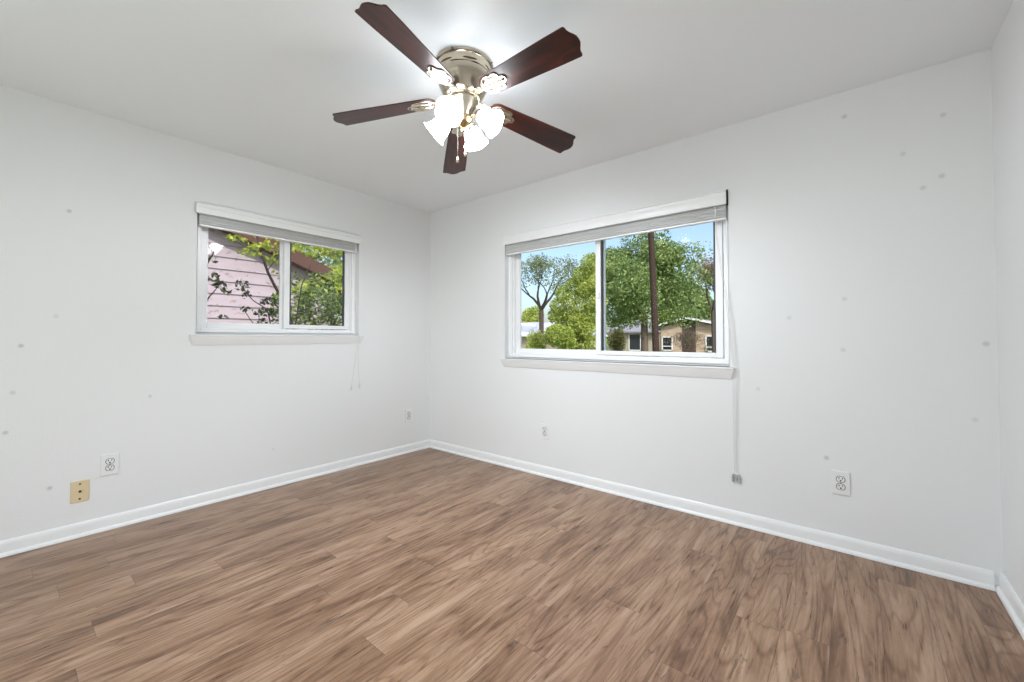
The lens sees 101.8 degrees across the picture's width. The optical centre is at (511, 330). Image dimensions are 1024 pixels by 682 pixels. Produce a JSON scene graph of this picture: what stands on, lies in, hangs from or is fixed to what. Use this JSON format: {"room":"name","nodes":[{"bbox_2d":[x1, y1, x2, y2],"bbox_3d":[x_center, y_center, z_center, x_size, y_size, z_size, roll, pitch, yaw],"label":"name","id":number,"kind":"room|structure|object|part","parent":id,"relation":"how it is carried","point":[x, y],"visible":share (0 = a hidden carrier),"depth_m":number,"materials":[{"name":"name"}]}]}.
{"room":"empty bedroom","nodes":[
{"label":"empty bedroom","id":0,"kind":"room"},
{"bbox_2d":[0,84,430,540],"bbox_3d":[-2.145,0.208,2.877,0.150,2.940,4.200,-1,-2,39],"label":"wall","id":1,"kind":"structure","parent":0,"point":[98,215],"depth_m":2.61,"materials":[{"name":"white paint"}]},
{"bbox_2d":[70,479,88,503],"bbox_3d":[-2.449,0.914,2.360,0.016,0.121,0.075,-1,-2,39],"label":"cable wall plate","id":2,"kind":"object","parent":1,"relation":"attached to","point":[79,490],"visible":1,"depth_m":2.36,"materials":[{"name":"beige plastic"}]},
{"bbox_2d":[101,453,118,475],"bbox_3d":[-2.374,0.792,2.459,0.009,0.123,0.077,-1,-2,39],"label":"electrical outlet","id":3,"kind":"object","parent":1,"relation":"attached to","point":[109,462],"visible":1,"depth_m":2.46,"materials":[{"name":"white plastic"}]},
{"bbox_2d":[105,465,113,470],"bbox_3d":[-2.374,0.812,2.458,0.003,0.033,0.040,-1,-2,39],"label":"receptacle","id":4,"kind":"object","parent":3,"relation":"attached to","point":[107,467],"depth_m":2.45,"materials":[{"name":"white plastic"}]},
{"bbox_2d":[105,458,114,463],"bbox_3d":[-2.374,0.773,2.458,0.003,0.033,0.040,-1,-2,39],"label":"receptacle","id":5,"kind":"object","parent":3,"relation":"attached to","point":[107,460],"depth_m":2.46,"materials":[{"name":"white plastic"}]},
{"bbox_2d":[0,439,429,557],"bbox_3d":[-2.076,1.137,2.802,0.028,0.078,3.900,-1,-2,39],"label":"baseboard","id":6,"kind":"structure","parent":1,"relation":"attached to","point":[16,545],"depth_m":2.70,"materials":[{"name":"white paint"}]},
{"bbox_2d":[189,214,363,344],"bbox_3d":[-1.789,-0.377,3.298,0.176,0.973,1.266,-1,-2,39],"label":"window","id":7,"kind":"structure","parent":1,"relation":"in","point":[207,333],"depth_m":3.29,"materials":[{"name":"white plastic"}]},
{"bbox_3d":[-2.002,-0.416,3.130,0.026,0.806,0.570,-1,-2,39],"label":"fixed sash","id":8,"kind":"part","parent":7,"relation":"part of","materials":[{"name":"white plastic"}]},
{"bbox_3d":[-1.756,0.044,3.263,0.091,0.011,1.266,-1,-2,39],"label":"sill","id":9,"kind":"part","parent":7,"relation":"part of","materials":[{"name":"white paint"}]},
{"bbox_2d":[196,201,360,389],"bbox_3d":[-1.746,-0.173,3.260,0.070,1.374,1.219,-1,-2,39],"label":"window blind","id":10,"kind":"object","parent":7,"relation":"attached to","point":[213,216],"visible":1,"depth_m":3.17,"materials":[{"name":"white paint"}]},
{"bbox_3d":[-1.758,-0.706,3.275,0.028,0.013,1.163,-1,-2,39],"label":"rail","id":11,"kind":"part","parent":10,"relation":"part of","materials":[{"name":"white plastic"}]},
{"bbox_3d":[-1.373,-0.139,3.681,0.023,1.252,0.080,-1,-2,39],"label":"pull cord","id":12,"kind":"part","parent":10,"relation":"part of","materials":[{"name":"white plastic"}]},
{"bbox_3d":[-1.640,-0.410,3.520,0.030,0.801,0.553,-1,-2,39],"label":"sliding sash","id":13,"kind":"part","parent":7,"relation":"part of","materials":[{"name":"white plastic"}]},
{"bbox_2d":[405,409,411,421],"bbox_3d":[-1.020,0.844,4.119,0.009,0.123,0.077,-1,-2,39],"label":"electrical outlet","id":14,"kind":"object","parent":1,"relation":"attached to","point":[408,413],"visible":1,"depth_m":4.11,"materials":[{"name":"white plastic"}]},
{"bbox_2d":[0,0,1013,212],"bbox_3d":[-0.753,-1.423,-0.064,6.467,0.200,7.450,-1,-2,39],"label":"ceiling","id":15,"kind":"structure","parent":0,"point":[264,81],"depth_m":2.02,"materials":[{"name":"white paint"}]},
{"bbox_2d":[333,2,581,173],"bbox_3d":[-0.206,-1.031,1.973,1.218,0.500,1.248,-1,-2,39],"label":"ceiling fan","id":16,"kind":"object","parent":15,"relation":"hanging from","point":[464,75],"visible":1,"depth_m":1.91,"materials":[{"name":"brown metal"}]},
{"bbox_3d":[-0.626,-1.077,2.052,0.524,0.006,0.143,-7,6,5],"label":"blade","id":17,"kind":"part","parent":16,"relation":"part of","materials":[{"name":"brown wood"}]},
{"bbox_3d":[-0.395,-1.117,1.652,0.143,0.006,0.523,10,5,23],"label":"blade","id":18,"kind":"part","parent":16,"relation":"part of","materials":[{"name":"brown wood"}]},
{"bbox_3d":[-0.349,-0.999,2.048,0.100,0.126,0.134,-36,-11,13],"label":"lamp shade","id":19,"kind":"part","parent":16,"relation":"part of","materials":[{"name":"white glass"}]},
{"bbox_3d":[-0.270,-1.002,1.897,0.134,0.126,0.100,0,34,17],"label":"lamp shade","id":20,"kind":"part","parent":16,"relation":"part of","materials":[{"name":"white glass"}]},
{"bbox_3d":[-0.269,-1.004,1.900,0.053,0.053,0.079,0,34,17],"label":"bulb","id":21,"kind":"part","parent":16,"relation":"part of","materials":[{"name":"white glass"}]},
{"bbox_3d":[-0.316,-1.046,2.395,0.143,0.006,0.524,-11,-9,-14],"label":"blade","id":22,"kind":"part","parent":16,"relation":"part of","materials":[{"name":"brown wood"}]},
{"bbox_3d":[-0.199,-0.997,2.127,0.134,0.126,0.100,0,-36,17],"label":"lamp shade","id":23,"kind":"part","parent":16,"relation":"part of","materials":[{"name":"white glass"}]},
{"bbox_3d":[-0.120,-1.000,1.977,0.100,0.126,0.134,36,9,15],"label":"lamp shade","id":24,"kind":"part","parent":16,"relation":"part of","materials":[{"name":"white glass"}]},
{"bbox_3d":[-0.122,-1.002,1.978,0.079,0.053,0.053,36,9,15],"label":"bulb","id":25,"kind":"part","parent":16,"relation":"part of","materials":[{"name":"white glass"}]},
{"bbox_3d":[0.059,-1.110,1.748,0.523,0.006,0.143,3,-14,42],"label":"blade","id":26,"kind":"part","parent":16,"relation":"part of","materials":[{"name":"brown wood"}]},
{"bbox_3d":[0.108,-1.067,2.207,0.524,0.006,0.143,10,-22,-29],"label":"blade","id":27,"kind":"part","parent":16,"relation":"part of","materials":[{"name":"brown wood"}]},
{"bbox_2d":[0,448,1023,681],"bbox_3d":[-0.569,1.212,1.572,4.317,0.120,4.300,-1,-2,39],"label":"floor","id":28,"kind":"structure","parent":0,"point":[428,564],"depth_m":1.82,"materials":[{"name":"brown wood"}]},
{"bbox_2d":[430,49,1002,585],"bbox_3d":[0.768,0.213,3.115,4.067,2.940,0.150,-1,-2,39],"label":"wall","id":29,"kind":"structure","parent":0,"point":[863,292],"depth_m":2.31,"materials":[{"name":"white paint"}]},
{"bbox_2d":[541,423,548,439],"bbox_3d":[0.268,0.829,3.408,0.077,0.123,0.009,-1,-2,39],"label":"electrical outlet","id":30,"kind":"object","parent":29,"relation":"attached to","point":[544,427],"visible":1,"depth_m":3.40,"materials":[{"name":"white plastic"}]},
{"bbox_2d":[501,205,732,378],"bbox_3d":[0.674,-0.275,3.178,1.857,1.171,0.176,-1,-2,39],"label":"window","id":31,"kind":"structure","parent":29,"relation":"in","point":[575,357],"depth_m":3.04,"materials":[{"name":"white plastic"}]},
{"bbox_3d":[0.382,-0.304,3.492,0.873,1.004,0.026,-1,-2,39],"label":"fixed sash","id":32,"kind":"part","parent":31,"relation":"part of","materials":[{"name":"white plastic"}]},
{"bbox_3d":[0.647,0.244,3.135,1.857,0.011,0.091,-1,-2,39],"label":"sill","id":33,"kind":"part","parent":31,"relation":"part of","materials":[{"name":"white paint"}]},
{"bbox_2d":[503,190,740,482],"bbox_3d":[0.661,0.036,3.113,1.858,1.788,0.070,-1,-2,39],"label":"window blind","id":34,"kind":"object","parent":31,"relation":"attached to","point":[708,207],"visible":1,"depth_m":2.95,"materials":[{"name":"white plastic"}]},
{"bbox_3d":[0.644,-0.685,3.156,1.782,0.013,0.028,-1,-2,39],"label":"rail","id":35,"kind":"part","parent":34,"relation":"part of","materials":[{"name":"white plastic"}]},
{"bbox_3d":[1.306,0.053,2.554,0.112,1.667,0.022,-1,-2,39],"label":"pull cord","id":36,"kind":"part","parent":34,"relation":"part of","materials":[{"name":"white plastic"}]},
{"bbox_3d":[1.002,-0.318,2.943,0.897,0.999,0.030,-1,-2,39],"label":"sliding sash","id":37,"kind":"part","parent":31,"relation":"part of","materials":[{"name":"white plastic"}]},
{"bbox_2d":[429,440,995,591],"bbox_3d":[0.654,1.143,3.074,3.859,0.078,0.028,-1,-2,39],"label":"baseboard","id":38,"kind":"structure","parent":29,"relation":"attached to","point":[946,569],"depth_m":2.40,"materials":[{"name":"white paint"}]},
{"bbox_2d":[831,470,849,495],"bbox_3d":[1.742,0.809,2.206,0.077,0.123,0.009,-1,-2,39],"label":"electrical outlet","id":39,"kind":"object","parent":29,"relation":"attached to","point":[840,479],"visible":1,"depth_m":2.20,"materials":[{"name":"white plastic"}]},
{"bbox_2d":[836,476,844,482],"bbox_3d":[1.741,0.790,2.206,0.040,0.033,0.003,-1,-2,39],"label":"receptacle","id":40,"kind":"object","parent":39,"relation":"attached to","point":[839,479],"depth_m":2.20,"materials":[{"name":"white plastic"}]},
{"bbox_2d":[836,483,845,489],"bbox_3d":[1.741,0.829,2.205,0.040,0.033,0.003,-1,-2,39],"label":"receptacle","id":41,"kind":"object","parent":39,"relation":"attached to","point":[839,486],"depth_m":2.20,"materials":[{"name":"white plastic"}]},
{"bbox_2d":[991,0,1023,603],"bbox_3d":[0.959,0.154,0.250,0.150,2.940,4.050,-1,-2,39],"label":"wall","id":42,"kind":"structure","parent":0,"point":[1007,50],"depth_m":1.70,"materials":[{"name":"white paint"}]},
{"bbox_2d":[995,573,1023,639],"bbox_3d":[0.938,1.087,0.345,0.028,0.078,3.900,-1,-2,39],"label":"baseboard","id":43,"kind":"structure","parent":42,"relation":"attached to","point":[1014,606],"depth_m":1.70,"materials":[{"name":"white paint"}]},
{"label":"outside","id":44,"kind":"structure","parent":0,"visible":0},
{"bbox_3d":[15.239,2.916,55.687,200.000,0.300,220.000,-1,-2,39],"label":"ground","id":45,"kind":"structure","parent":44,"visible":0},
{"bbox_2d":[207,251,232,301],"bbox_3d":[-2.815,0.477,3.839,0.116,2.442,0.375,-1,-2,39],"label":"climbing shrub","id":46,"kind":"object","parent":45,"relation":"on","point":[218,282],"visible":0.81,"depth_m":3.90,"materials":[{"name":"green plant"}]},
{"bbox_2d":[217,280,278,323],"bbox_3d":[-2.564,0.597,4.128,0.164,2.215,0.618,-1,-1,33],"label":"vine","id":47,"kind":"object","parent":45,"relation":"on","point":[270,313],"visible":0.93,"depth_m":4.18,"materials":[{"name":"green plant"}]},
{"bbox_2d":[207,228,341,329],"bbox_3d":[-8.682,-0.434,6.866,6.695,4.509,10.200,-1,-2,39],"label":"neighbouring house","id":48,"kind":"structure","parent":45,"relation":"on","point":[232,266],"depth_m":7.08,"materials":[{"name":"wood"}]},
{"bbox_2d":[223,234,342,324],"bbox_3d":[-2.368,0.209,4.397,0.216,3.002,1.214,-1,-2,39],"label":"slender tree","id":49,"kind":"object","parent":45,"relation":"on","point":[258,245],"visible":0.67,"depth_m":4.27,"materials":[{"name":"green plant"}]},
{"bbox_2d":[253,236,341,304],"bbox_3d":[-2.999,-0.019,6.680,1.306,3.752,2.128,0,-1,22],"label":"tree","id":50,"kind":"object","parent":45,"relation":"on","point":[338,270],"visible":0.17,"depth_m":6.86,"materials":[{"name":"green plant"}]},
{"bbox_2d":[270,271,341,329],"bbox_3d":[-2.579,0.453,5.715,0.649,2.572,1.366,-1,-2,39],"label":"shrub","id":51,"kind":"object","parent":45,"relation":"on","point":[328,306],"visible":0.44,"depth_m":5.58,"materials":[{"name":"green plant"}]},
{"bbox_2d":[274,239,342,324],"bbox_3d":[-7.658,-1.700,16.170,4.104,7.504,4.196,0,-1,-12],"label":"tree","id":52,"kind":"object","parent":45,"relation":"on","point":[339,264],"visible":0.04,"depth_m":16.23,"materials":[{"name":"green plant"}]},
{"bbox_2d":[521,305,539,322],"bbox_3d":[3.914,-0.811,83.331,5.440,8.490,5.071,0,-1,6],"label":"tree","id":53,"kind":"object","parent":45,"relation":"on","point":[529,315],"visible":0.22,"depth_m":82.28,"materials":[{"name":"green plant"}]},
{"bbox_2d":[525,328,546,348],"bbox_3d":[1.128,0.993,19.541,1.044,2.164,1.145,0,-1,21],"label":"round shrub","id":54,"kind":"object","parent":45,"relation":"on","point":[537,339],"visible":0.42,"depth_m":19.30,"materials":[{"name":"green plant"}]},
{"bbox_2d":[521,252,582,343],"bbox_3d":[3.275,-2.393,40.650,8.407,9.896,8.211,-1,-2,39],"label":"gnarled tree","id":55,"kind":"object","parent":45,"relation":"on","point":[538,265],"visible":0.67,"depth_m":39.19,"materials":[{"name":"green plant"}]},
{"bbox_2d":[521,322,607,349],"bbox_3d":[3.902,0.819,44.908,10.100,3.450,8.100,-1,-2,39],"label":"house","id":56,"kind":"structure","parent":45,"relation":"on","point":[525,327],"depth_m":43.12,"materials":[{"name":"beige paint"}]},
{"bbox_2d":[543,252,608,349],"bbox_3d":[2.484,-0.520,17.107,2.340,5.182,2.735,0,-1,-12],"label":"young tree","id":57,"kind":"object","parent":45,"relation":"on","point":[569,333],"visible":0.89,"depth_m":16.62,"materials":[{"name":"green plant"}]},
{"bbox_2d":[584,303,609,344],"bbox_3d":[14.466,-0.918,74.409,5.594,8.338,5.577,0,-1,-16],"label":"tree","id":58,"kind":"object","parent":45,"relation":"on","point":[589,303],"visible":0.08,"depth_m":73.36,"materials":[{"name":"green plant"}]},
{"bbox_2d":[607,328,625,350],"bbox_3d":[8.306,1.065,33.014,1.792,2.574,1.591,-1,-2,39],"label":"shrub","id":59,"kind":"object","parent":45,"relation":"on","point":[618,345],"visible":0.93,"depth_m":32.76,"materials":[{"name":"green plant"}]},
{"bbox_2d":[610,309,640,327],"bbox_3d":[19.667,-1.686,69.976,6.305,9.691,5.698,0,-1,12],"label":"tree","id":60,"kind":"object","parent":45,"relation":"on","point":[630,309],"visible":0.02,"depth_m":69.69,"materials":[{"name":"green plant"}]},
{"bbox_2d":[606,320,660,356],"bbox_3d":[12.992,0.709,40.788,5.400,3.500,7.000,-1,-2,39],"label":"house","id":61,"kind":"structure","parent":45,"relation":"on","point":[633,335],"depth_m":38.28,"materials":[{"name":"beige paint"}]},
{"bbox_3d":[11.300,1.077,38.277,1.060,1.500,0.040,-1,-2,39],"label":"pane","id":62,"kind":"part","parent":61,"relation":"part of","materials":[{"name":"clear glass"}]},
{"bbox_2d":[575,230,712,350],"bbox_3d":[7.736,-2.035,24.088,7.466,8.499,7.007,0,-1,-11],"label":"leafy tree","id":63,"kind":"object","parent":45,"relation":"on","point":[627,278],"visible":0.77,"depth_m":22.77,"materials":[{"name":"green plant"}]},
{"bbox_2d":[648,232,659,356],"bbox_3d":[6.108,-2.661,18.080,0.567,9.704,0.305,-1,-2,39],"label":"utility pole","id":64,"kind":"object","parent":45,"relation":"on","point":[652,266],"visible":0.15,"depth_m":17.93,"materials":[{"name":"brown wood"}]},
{"bbox_2d":[650,296,683,323],"bbox_3d":[24.802,-1.850,66.009,5.304,9.854,5.843,0,-1,-7],"label":"tree","id":65,"kind":"object","parent":45,"relation":"on","point":[683,296],"visible":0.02,"depth_m":65.53,"materials":[{"name":"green plant"}]},
{"bbox_2d":[664,330,710,352],"bbox_3d":[13.278,1.102,31.297,2.941,2.353,2.736,1,-1,-37],"label":"bush","id":66,"kind":"object","parent":45,"relation":"on","point":[687,336],"visible":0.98,"depth_m":31.21,"materials":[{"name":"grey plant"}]},
{"bbox_2d":[658,317,724,357],"bbox_3d":[18.221,0.582,37.043,8.760,3.600,7.800,-1,-2,39],"label":"brick house","id":67,"kind":"structure","parent":45,"relation":"on","point":[703,327],"depth_m":35.41,"materials":[{"name":"beige brick"}]},
{"bbox_3d":[13.583,1.169,36.422,0.840,1.140,0.025,-1,-2,39],"label":"pane","id":68,"kind":"part","parent":67,"relation":"part of","materials":[{"name":"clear glass"}]},
{"bbox_3d":[14.997,0.595,35.272,1.080,2.900,0.060,-1,-2,39],"label":"gable panel","id":69,"kind":"part","parent":67,"relation":"part of","materials":[{"name":"brown brick"}]},
{"bbox_3d":[16.366,1.097,34.155,0.800,1.250,0.025,-1,-2,39],"label":"pane","id":70,"kind":"part","parent":67,"relation":"part of","materials":[{"name":"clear glass"}]},
{"bbox_2d":[676,281,713,319],"bbox_3d":[24.410,-2.046,56.258,4.429,9.844,7.216,1,-1,-34],"label":"tree","id":71,"kind":"object","parent":45,"relation":"on","point":[705,311],"visible":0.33,"depth_m":54.33,"materials":[{"name":"green plant"}]},
{"bbox_2d":[687,241,723,352],"bbox_3d":[13.397,-1.788,26.204,4.379,8.104,5.916,0,-1,0],"label":"tree","id":72,"kind":"object","parent":45,"relation":"on","point":[707,265],"visible":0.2,"depth_m":26.59,"materials":[{"name":"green plant"}]}
]}

